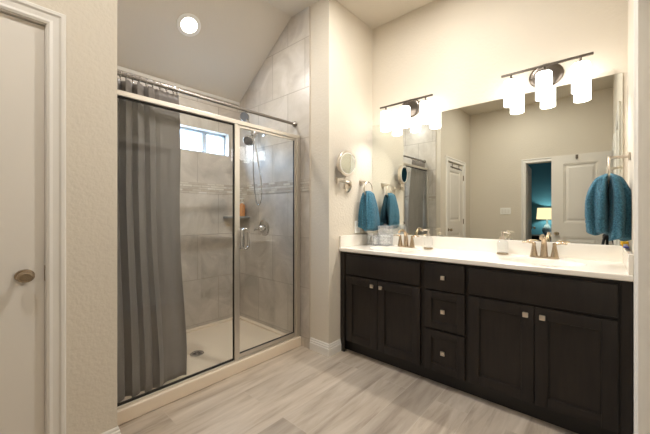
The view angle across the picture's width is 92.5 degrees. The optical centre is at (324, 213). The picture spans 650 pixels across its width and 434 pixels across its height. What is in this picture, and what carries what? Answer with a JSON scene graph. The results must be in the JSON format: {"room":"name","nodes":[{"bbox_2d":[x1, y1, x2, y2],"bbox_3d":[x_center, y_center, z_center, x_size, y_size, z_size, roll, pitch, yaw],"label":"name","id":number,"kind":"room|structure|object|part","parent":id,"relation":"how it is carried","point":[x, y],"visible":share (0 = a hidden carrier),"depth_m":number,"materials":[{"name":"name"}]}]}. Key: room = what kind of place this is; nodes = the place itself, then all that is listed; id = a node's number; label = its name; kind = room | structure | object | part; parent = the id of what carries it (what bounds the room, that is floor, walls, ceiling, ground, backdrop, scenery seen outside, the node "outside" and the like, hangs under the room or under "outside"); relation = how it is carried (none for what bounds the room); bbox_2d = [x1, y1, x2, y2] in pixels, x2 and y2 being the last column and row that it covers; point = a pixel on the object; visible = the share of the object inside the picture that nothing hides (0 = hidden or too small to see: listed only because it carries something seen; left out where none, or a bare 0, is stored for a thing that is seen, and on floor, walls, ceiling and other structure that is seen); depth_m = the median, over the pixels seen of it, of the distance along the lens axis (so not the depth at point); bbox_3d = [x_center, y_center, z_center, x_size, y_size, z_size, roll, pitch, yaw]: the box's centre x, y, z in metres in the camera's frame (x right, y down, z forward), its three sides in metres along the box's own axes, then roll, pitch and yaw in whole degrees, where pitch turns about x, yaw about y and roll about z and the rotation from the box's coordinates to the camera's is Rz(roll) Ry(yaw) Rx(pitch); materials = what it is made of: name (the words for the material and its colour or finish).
{"room":"bathroom","nodes":[
{"label":"bathroom","id":0,"kind":"room"},
{"bbox_2d":[26,0,116,433],"bbox_3d":[-1.626,-0.316,1.063,0.120,3.030,1.543,0,0,42],"label":"wall","id":1,"kind":"structure","parent":0,"point":[91,25],"depth_m":1.52,"materials":[{"name":"beige paint"}]},
{"bbox_2d":[0,12,44,433],"bbox_3d":[-1.507,0.177,1.099,0.103,2.028,0.784,0,0,42],"label":"door","id":2,"kind":"structure","parent":1,"relation":"in","point":[22,42],"depth_m":1.34,"materials":[{"name":"beige paint"}]},
{"bbox_3d":[-1.279,0.271,1.328,0.068,0.054,0.066,0,0,42],"label":"knob","id":3,"kind":"part","parent":2,"relation":"part of","materials":[{"name":"silver metal"}]},
{"bbox_2d":[0,0,65,433],"bbox_3d":[-1.546,0.143,1.137,0.140,2.112,0.914,0,0,42],"label":"trim","id":4,"kind":"structure","parent":1,"relation":"attached to","point":[54,22],"depth_m":1.41,"materials":[{"name":"white paint"}]},
{"bbox_2d":[101,425,120,433],"bbox_3d":[-1.554,1.148,1.090,0.079,0.102,1.438,0,0,42],"label":"baseboard","id":5,"kind":"structure","parent":1,"relation":"attached to","point":[116,430],"depth_m":1.58,"materials":[{"name":"white paint"}]},
{"bbox_2d":[117,70,238,329],"bbox_3d":[-1.493,-0.041,2.974,0.120,2.480,1.486,0,0,42],"label":"wall","id":6,"kind":"structure","parent":0,"point":[206,237],"depth_m":3.19,"materials":[{"name":"tile"}]},
{"bbox_2d":[117,65,239,105],"bbox_3d":[-1.444,-1.218,2.930,0.012,0.034,1.470,0,0,42],"label":"trim","id":7,"kind":"structure","parent":6,"relation":"attached to","point":[120,68],"depth_m":2.94,"materials":[{"name":"white paint"}]},
{"bbox_2d":[180,124,228,156],"bbox_3d":[-1.390,-0.735,3.083,0.119,0.248,0.912,0,0,42],"label":"window","id":8,"kind":"structure","parent":6,"relation":"in","point":[224,137],"depth_m":3.25,"materials":[{"name":"grey plastic"}]},
{"bbox_2d":[180,181,232,194],"bbox_3d":[-1.447,-0.251,2.933,0.003,0.110,1.470,0,0,42],"label":"trim","id":9,"kind":"structure","parent":6,"relation":"attached to","point":[185,187],"depth_m":3.18,"materials":[{"name":"tile"}]},
{"bbox_2d":[117,0,290,102],"bbox_3d":[-1.171,-1.556,2.694,0.994,0.830,1.737,0,0,42],"label":"ceiling","id":10,"kind":"structure","parent":0,"point":[235,38],"depth_m":2.74,"materials":[{"name":"beige paint"}]},
{"bbox_2d":[177,13,200,36],"bbox_3d":[-1.127,-1.557,2.579,0.159,0.112,0.190,0,0,42],"label":"recessed light","id":11,"kind":"object","parent":10,"relation":"in","point":[188,24],"visible":1,"depth_m":2.58,"materials":[{"name":"white plastic"}]},
{"bbox_2d":[239,7,308,347],"bbox_3d":[-0.546,-0.316,3.120,1.100,3.030,0.008,0,0,42],"label":"tiled wall","id":12,"kind":"structure","parent":0,"point":[280,88],"depth_m":3.03,"materials":[{"name":"beige tile"}]},
{"bbox_2d":[223,216,249,217],"bbox_3d":[-0.949,0.044,3.340,0.200,0.020,0.200,0,0,42],"label":"corner shelf","id":13,"kind":"object","parent":12,"relation":"attached to","point":[223,216],"visible":0.75,"depth_m":3.30,"materials":[{"name":"grey stone"}]},
{"bbox_2d":[240,198,244,215],"bbox_3d":[-0.898,-0.064,3.364,0.068,0.193,0.068,0,0,42],"label":"lotion bottle","id":14,"kind":"object","parent":13,"relation":"on","point":[242,206],"visible":0.8,"depth_m":3.34,"materials":[{"name":"brown plastic"}]},
{"bbox_2d":[240,111,265,205],"bbox_3d":[-0.714,-0.538,3.106,0.254,0.938,0.124,0,0,-26],"label":"shower head","id":15,"kind":"object","parent":12,"relation":"attached to","point":[244,116],"visible":0.88,"depth_m":3.08},
{"bbox_2d":[254,220,269,235],"bbox_3d":[-0.646,0.152,3.153,0.171,0.168,0.076,0,0,42],"label":"shower valve","id":16,"kind":"object","parent":12,"relation":"attached to","point":[263,227],"visible":1,"depth_m":3.14,"materials":[{"name":"silver metal"}]},
{"bbox_3d":[-0.669,0.152,3.166,0.119,0.064,0.064,0,0,42],"label":"lever handle","id":17,"kind":"part","parent":16,"relation":"part of","materials":[{"name":"silver metal"}]},
{"bbox_2d":[240,179,308,195],"bbox_3d":[-0.550,-0.251,3.116,1.098,0.110,0.004,0,0,42],"label":"trim","id":18,"kind":"structure","parent":12,"relation":"attached to","point":[282,186],"depth_m":3.08,"materials":[{"name":"tile"}]},
{"bbox_2d":[309,6,309,348],"bbox_3d":[-0.134,-0.316,2.752,0.008,3.030,0.008,0,0,42],"label":"trim","id":19,"kind":"structure","parent":12,"relation":"attached to","point":[309,6],"depth_m":2.75,"materials":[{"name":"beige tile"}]},
{"bbox_2d":[310,0,371,343],"bbox_3d":[-0.245,-0.316,3.380,1.443,3.030,0.781,0,0,42],"label":"wall partition","id":20,"kind":"structure","parent":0,"point":[340,42],"depth_m":2.72,"materials":[{"name":"beige paint"}]},
{"bbox_2d":[310,337,340,356],"bbox_3d":[0.004,1.148,2.725,0.229,0.102,0.166,0,0,42],"label":"baseboard","id":21,"kind":"structure","parent":20,"relation":"attached to","point":[326,349],"depth_m":2.66,"materials":[{"name":"white paint"}]},
{"bbox_2d":[336,151,355,191],"bbox_3d":[0.187,-0.362,2.704,0.102,0.342,0.266,0,0,42],"label":"magnifying mirror","id":22,"kind":"object","parent":20,"relation":"attached to","point":[346,161],"visible":1,"depth_m":2.66,"materials":[{"name":"silver metal"}]},
{"bbox_3d":[0.174,-0.281,2.703,0.051,0.088,0.215,0,0,38],"label":"swing arm","id":23,"kind":"part","parent":22,"relation":"part of","materials":[{"name":"silver metal"}]},
{"bbox_3d":[0.211,-0.241,2.794,0.018,0.100,0.100,0,0,42],"label":"wall plate","id":24,"kind":"part","parent":22,"relation":"part of","materials":[{"name":"silver metal"}]},
{"bbox_2d":[341,153,354,173],"bbox_3d":[0.196,-0.424,2.660,0.174,0.174,0.010,0,0,-41],"label":"mirror glass","id":25,"kind":"object","parent":22,"relation":"attached to","point":[347,159],"depth_m":2.66,"materials":[{"name":"mirror"}]},
{"bbox_2d":[354,221,359,232],"bbox_3d":[0.300,0.128,2.901,0.008,0.114,0.080,0,0,42],"label":"wall outlet","id":26,"kind":"object","parent":20,"relation":"attached to","point":[356,228],"visible":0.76,"depth_m":2.89,"materials":[{"name":"white plastic"}]},
{"bbox_2d":[359,180,372,194],"bbox_3d":[0.372,-0.228,2.917,0.094,0.161,0.146,0,0,42],"label":"towel ring","id":27,"kind":"object","parent":20,"relation":"attached to","point":[361,182],"visible":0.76,"depth_m":2.92,"materials":[{"name":"silver metal"}]},
{"bbox_2d":[358,191,379,230],"bbox_3d":[0.405,-0.021,2.897,0.174,0.371,0.219,0,0,39],"label":"hand towel","id":28,"kind":"object","parent":27,"relation":"hanging from","point":[368,215],"visible":0.98,"depth_m":2.83,"materials":[{"name":"teal fabric"}]},
{"bbox_2d":[118,346,577,433],"bbox_3d":[-0.293,1.249,1.400,4.100,0.100,3.820,0,0,42],"label":"floor","id":29,"kind":"structure","parent":0,"point":[299,390],"depth_m":1.93,"materials":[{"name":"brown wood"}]},
{"bbox_2d":[117,315,300,425],"bbox_3d":[-1.073,1.157,2.600,1.001,0.085,1.466,0,0,42],"label":"shower pan","id":30,"kind":"object","parent":29,"relation":"on","point":[211,344],"visible":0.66,"depth_m":2.51,"materials":[{"name":"beige plastic"}]},
{"bbox_2d":[117,89,299,408],"bbox_3d":[-0.725,0.206,2.289,0.086,1.815,1.462,0,0,42],"label":"shower door frame","id":31,"kind":"structure","parent":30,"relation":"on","point":[238,236],"depth_m":2.34,"materials":[{"name":"silver metal"}]},
{"bbox_3d":[-0.723,-0.685,2.287,0.032,0.032,1.462,0,0,42],"label":"header rail","id":32,"kind":"part","parent":31,"relation":"part of","materials":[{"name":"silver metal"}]},
{"bbox_3d":[-0.675,0.216,2.345,0.032,1.772,0.030,0,0,42],"label":"post","id":33,"kind":"part","parent":31,"relation":"part of","materials":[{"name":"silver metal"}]},
{"bbox_3d":[-0.634,0.197,2.390,0.086,0.169,0.083,0,0,42],"label":"pull handle","id":34,"kind":"part","parent":31,"relation":"part of","materials":[{"name":"silver metal"}]},
{"bbox_3d":[-0.466,0.216,2.579,0.020,1.762,0.596,0,0,42],"label":"door frame","id":35,"kind":"part","parent":31,"relation":"part of","materials":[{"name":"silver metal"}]},
{"bbox_2d":[340,251,426,377],"bbox_3d":[0.575,0.766,2.641,0.757,0.866,0.544,0,0,42],"label":"base cabinet","id":36,"kind":"object","parent":29,"relation":"on","point":[382,297],"visible":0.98,"depth_m":2.42,"materials":[{"name":"brown wood"}]},
{"bbox_3d":[0.301,0.811,2.569,0.310,0.552,0.019,0,0,42],"label":"door","id":37,"kind":"part","parent":36,"relation":"part of","materials":[{"name":"brown wood"}]},
{"bbox_3d":[0.434,0.435,2.450,0.668,0.163,0.019,0,0,42],"label":"false drawer","id":38,"kind":"part","parent":36,"relation":"part of","materials":[{"name":"brown wood"}]},
{"bbox_3d":[0.552,0.811,2.345,0.354,0.552,0.019,0,0,42],"label":"door","id":39,"kind":"part","parent":36,"relation":"part of","materials":[{"name":"brown wood"}]},
{"bbox_2d":[424,260,469,393],"bbox_3d":[0.968,0.766,2.291,0.295,0.866,0.544,0,0,42],"label":"base cabinet","id":40,"kind":"object","parent":29,"relation":"on","point":[445,283],"visible":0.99,"depth_m":2.11,"materials":[{"name":"brown wood"}]},
{"bbox_3d":[0.810,0.950,2.115,0.271,0.282,0.019,0,0,42],"label":"drawer","id":41,"kind":"part","parent":40,"relation":"part of","materials":[{"name":"brown wood"}]},
{"bbox_3d":[0.810,0.668,2.115,0.271,0.258,0.019,0,0,42],"label":"drawer","id":42,"kind":"part","parent":40,"relation":"part of","materials":[{"name":"brown wood"}]},
{"bbox_3d":[0.810,0.438,2.115,0.271,0.178,0.019,0,0,42],"label":"drawer","id":43,"kind":"part","parent":40,"relation":"part of","materials":[{"name":"brown wood"}]},
{"bbox_2d":[468,265,632,433],"bbox_3d":[1.363,0.766,1.938,0.765,0.866,0.544,0,0,42],"label":"base cabinet","id":44,"kind":"object","parent":29,"relation":"on","point":[555,349],"visible":0.98,"depth_m":1.72,"materials":[{"name":"brown wood"}]},
{"bbox_2d":[339,233,633,281],"bbox_3d":[0.976,0.315,2.294,1.821,0.231,0.532,0,0,42],"label":"countertop","id":45,"kind":"structure","parent":44,"relation":"on","point":[613,262],"depth_m":2.10,"materials":[{"name":"white stone"}]},
{"bbox_2d":[370,246,420,250],"bbox_3d":[0.580,0.364,2.611,0.450,0.131,0.290,0,0,42],"label":"basin","id":46,"kind":"object","parent":45,"relation":"in","point":[391,248],"depth_m":2.75,"materials":[{"name":"white ceramic"}]},
{"bbox_2d":[393,229,419,247],"bbox_3d":[0.710,0.218,2.742,0.186,0.162,0.186,0,0,-4],"label":"faucet","id":47,"kind":"object","parent":45,"relation":"on","point":[400,244],"visible":1,"depth_m":2.73,"materials":[{"name":"silver metal"}]},
{"bbox_3d":[0.673,0.244,2.783,0.046,0.096,0.046,0,0,42],"label":"handle","id":48,"kind":"part","parent":47,"relation":"part of","materials":[{"name":"silver metal"}]},
{"bbox_3d":[0.680,0.214,2.706,0.047,0.155,0.153,0,0,42],"label":"spout","id":49,"kind":"part","parent":47,"relation":"part of","materials":[{"name":"silver metal"}]},
{"bbox_3d":[0.758,0.244,2.707,0.046,0.096,0.046,0,0,42],"label":"handle","id":50,"kind":"part","parent":47,"relation":"part of","materials":[{"name":"silver metal"}]},
{"bbox_2d":[422,229,432,249],"bbox_3d":[0.857,0.215,2.584,0.075,0.167,0.074,0,0,-22],"label":"soap dispenser","id":51,"kind":"object","parent":45,"relation":"on","point":[428,230],"visible":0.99,"depth_m":2.58,"materials":[{"name":"clear glass"}]},
{"bbox_2d":[497,231,510,254],"bbox_3d":[1.288,0.215,2.255,0.074,0.167,0.075,0,0,-5],"label":"soap dispenser","id":52,"kind":"object","parent":45,"relation":"on","point":[502,237],"visible":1,"depth_m":2.24,"materials":[{"name":"clear glass"}]},
{"bbox_2d":[499,257,585,265],"bbox_3d":[1.336,0.364,1.937,0.450,0.131,0.290,0,0,42],"label":"basin","id":53,"kind":"object","parent":45,"relation":"in","point":[528,260],"depth_m":2.02,"materials":[{"name":"white ceramic"}]},
{"bbox_2d":[522,234,567,258],"bbox_3d":[1.464,0.218,2.083,0.186,0.162,0.186,0,0,-4],"label":"faucet","id":54,"kind":"object","parent":45,"relation":"on","point":[544,250],"visible":1,"depth_m":2.07,"materials":[{"name":"silver metal"}]},
{"bbox_3d":[1.427,0.244,2.124,0.046,0.096,0.046,0,0,42],"label":"handle","id":55,"kind":"part","parent":54,"relation":"part of","materials":[{"name":"silver metal"}]},
{"bbox_3d":[1.434,0.214,2.047,0.047,0.155,0.153,0,0,42],"label":"spout","id":56,"kind":"part","parent":54,"relation":"part of","materials":[{"name":"silver metal"}]},
{"bbox_3d":[1.469,0.294,2.086,0.164,0.010,0.056,0,0,42],"label":"deck plate","id":57,"kind":"part","parent":54,"relation":"part of","materials":[{"name":"silver metal"}]},
{"bbox_3d":[1.512,0.244,2.049,0.046,0.096,0.046,0,0,42],"label":"handle","id":58,"kind":"part","parent":54,"relation":"part of","materials":[{"name":"silver metal"}]},
{"bbox_2d":[622,241,628,247],"bbox_3d":[1.743,0.182,1.806,0.026,0.034,0.105,0,0,42],"label":"carton","id":59,"kind":"object","parent":45,"relation":"on","point":[625,244],"visible":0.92,"depth_m":1.80,"materials":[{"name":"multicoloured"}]},
{"bbox_3d":[1.061,0.811,1.891,0.351,0.552,0.019,0,0,42],"label":"door","id":60,"kind":"part","parent":44,"relation":"part of","materials":[{"name":"brown wood"}]},
{"bbox_3d":[1.149,0.581,1.783,0.028,0.028,0.027,0,0,42],"label":"knob","id":61,"kind":"part","parent":44,"relation":"part of","materials":[{"name":"silver metal"}]},
{"bbox_3d":[1.209,0.581,1.730,0.028,0.028,0.027,0,0,42],"label":"knob","id":62,"kind":"part","parent":44,"relation":"part of","materials":[{"name":"silver metal"}]},
{"bbox_3d":[1.191,0.435,1.775,0.700,0.163,0.019,0,0,42],"label":"false drawer","id":63,"kind":"part","parent":44,"relation":"part of","materials":[{"name":"brown wood"}]},
{"bbox_3d":[1.324,0.811,1.657,0.345,0.552,0.019,0,0,42],"label":"door","id":64,"kind":"part","parent":44,"relation":"part of","materials":[{"name":"brown wood"}]},
{"bbox_2d":[265,0,434,28],"bbox_3d":[0.092,-1.891,1.057,3.070,0.120,3.820,0,0,42],"label":"ceiling","id":65,"kind":"structure","parent":0,"point":[374,13],"depth_m":2.77,"materials":[{"name":"beige paint"}]},
{"bbox_2d":[372,0,627,245],"bbox_3d":[1.232,-0.316,2.506,1.965,3.030,0.120,0,0,42],"label":"wall","id":66,"kind":"structure","parent":0,"point":[458,52],"depth_m":2.41,"materials":[{"name":"beige paint"}]},
{"bbox_2d":[380,94,432,131],"bbox_3d":[0.726,-0.896,2.770,0.504,0.274,0.158,0,0,42],"label":"vanity light","id":67,"kind":"object","parent":66,"relation":"attached to","point":[409,108],"visible":1,"depth_m":2.72,"materials":[{"name":"white glass"}]},
{"bbox_3d":[0.562,-0.849,2.872,0.092,0.179,0.092,0,0,42],"label":"lamp shade","id":68,"kind":"part","parent":67,"relation":"part of","materials":[{"name":"white glass"}]},
{"bbox_3d":[0.704,-0.849,2.746,0.092,0.179,0.092,0,0,42],"label":"lamp shade","id":69,"kind":"part","parent":67,"relation":"part of","materials":[{"name":"white glass"}]},
{"bbox_3d":[0.846,-0.849,2.619,0.092,0.179,0.092,0,0,42],"label":"lamp shade","id":70,"kind":"part","parent":67,"relation":"part of","materials":[{"name":"white glass"}]},
{"bbox_2d":[372,73,622,245],"bbox_3d":[1.145,-0.330,2.498,1.800,1.055,0.006,0,0,42],"label":"vanity mirror","id":71,"kind":"object","parent":66,"relation":"attached to","point":[527,170],"visible":0.86,"depth_m":2.32,"materials":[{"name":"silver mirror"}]},
{"bbox_2d":[373,233,622,261],"bbox_3d":[1.146,0.249,2.485,1.783,0.101,0.020,0,0,42],"label":"backsplash","id":72,"kind":"structure","parent":66,"relation":"attached to","point":[613,253],"depth_m":2.27,"materials":[{"name":"white stone"}]},
{"bbox_2d":[501,52,593,107],"bbox_3d":[1.480,-0.896,2.098,0.504,0.274,0.158,0,0,42],"label":"vanity light","id":73,"kind":"object","parent":66,"relation":"attached to","point":[542,77],"visible":1,"depth_m":2.05,"materials":[{"name":"white glass"}]},
{"bbox_3d":[1.316,-0.849,2.200,0.092,0.179,0.092,0,0,42],"label":"lamp shade","id":74,"kind":"part","parent":73,"relation":"part of","materials":[{"name":"white glass"}]},
{"bbox_3d":[1.458,-0.849,2.074,0.092,0.179,0.092,0,0,42],"label":"lamp shade","id":75,"kind":"part","parent":73,"relation":"part of","materials":[{"name":"white glass"}]},
{"bbox_3d":[1.600,-0.849,1.947,0.092,0.179,0.092,0,0,42],"label":"lamp shade","id":76,"kind":"part","parent":73,"relation":"part of","materials":[{"name":"white glass"}]},
{"bbox_2d":[628,0,633,433],"bbox_3d":[0.652,-0.316,0.470,0.120,3.030,3.690,0,0,42],"label":"wall","id":77,"kind":"structure","parent":0,"point":[630,2],"depth_m":1.64,"materials":[{"name":"beige paint"}]},
{"bbox_2d":[607,152,630,182],"bbox_3d":[1.614,-0.246,1.710,0.094,0.161,0.146,0,0,42],"label":"towel ring","id":78,"kind":"object","parent":77,"relation":"attached to","point":[628,156],"visible":0.94,"depth_m":1.69,"materials":[{"name":"silver metal"}]},
{"bbox_2d":[585,173,631,240],"bbox_3d":[1.589,-0.032,1.738,0.210,0.374,0.239,0,0,42],"label":"hand towel","id":79,"kind":"object","parent":78,"relation":"hanging from","point":[614,219],"visible":0.94,"depth_m":1.68,"materials":[{"name":"teal fabric"}]},
{"bbox_3d":[1.614,-0.307,1.710,0.094,0.040,0.048,0,0,42],"label":"post","id":80,"kind":"part","parent":78,"relation":"part of","materials":[{"name":"silver metal"}]},
{"bbox_2d":[634,0,649,433],"bbox_3d":[1.001,0.145,0.876,0.140,2.108,0.896,0,0,42],"label":"trim","id":81,"kind":"structure","parent":77,"relation":"attached to","point":[641,7],"depth_m":1.19,"materials":[{"name":"white paint"}]},
{"bbox_3d":[-1.530,-0.316,2.017,1.100,3.030,0.008,0,0,42],"label":"tiled wall","id":82,"kind":"structure","parent":0,"visible":0},
{"bbox_2d":[117,71,296,126],"bbox_3d":[-0.765,-0.819,2.325,0.054,0.054,1.468,0,0,42],"label":"curtain rod","id":83,"kind":"object","parent":82,"relation":"attached to","point":[294,124],"visible":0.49,"depth_m":2.20,"materials":[{"name":"silver metal"}]},
{"bbox_2d":[117,71,186,403],"bbox_3d":[-1.101,0.147,1.985,0.120,1.968,0.467,0,0,44],"label":"shower curtain","id":84,"kind":"object","parent":83,"relation":"hanging from","point":[151,321],"visible":0.86,"depth_m":1.98,"materials":[{"name":"grey fabric"}]}
]}

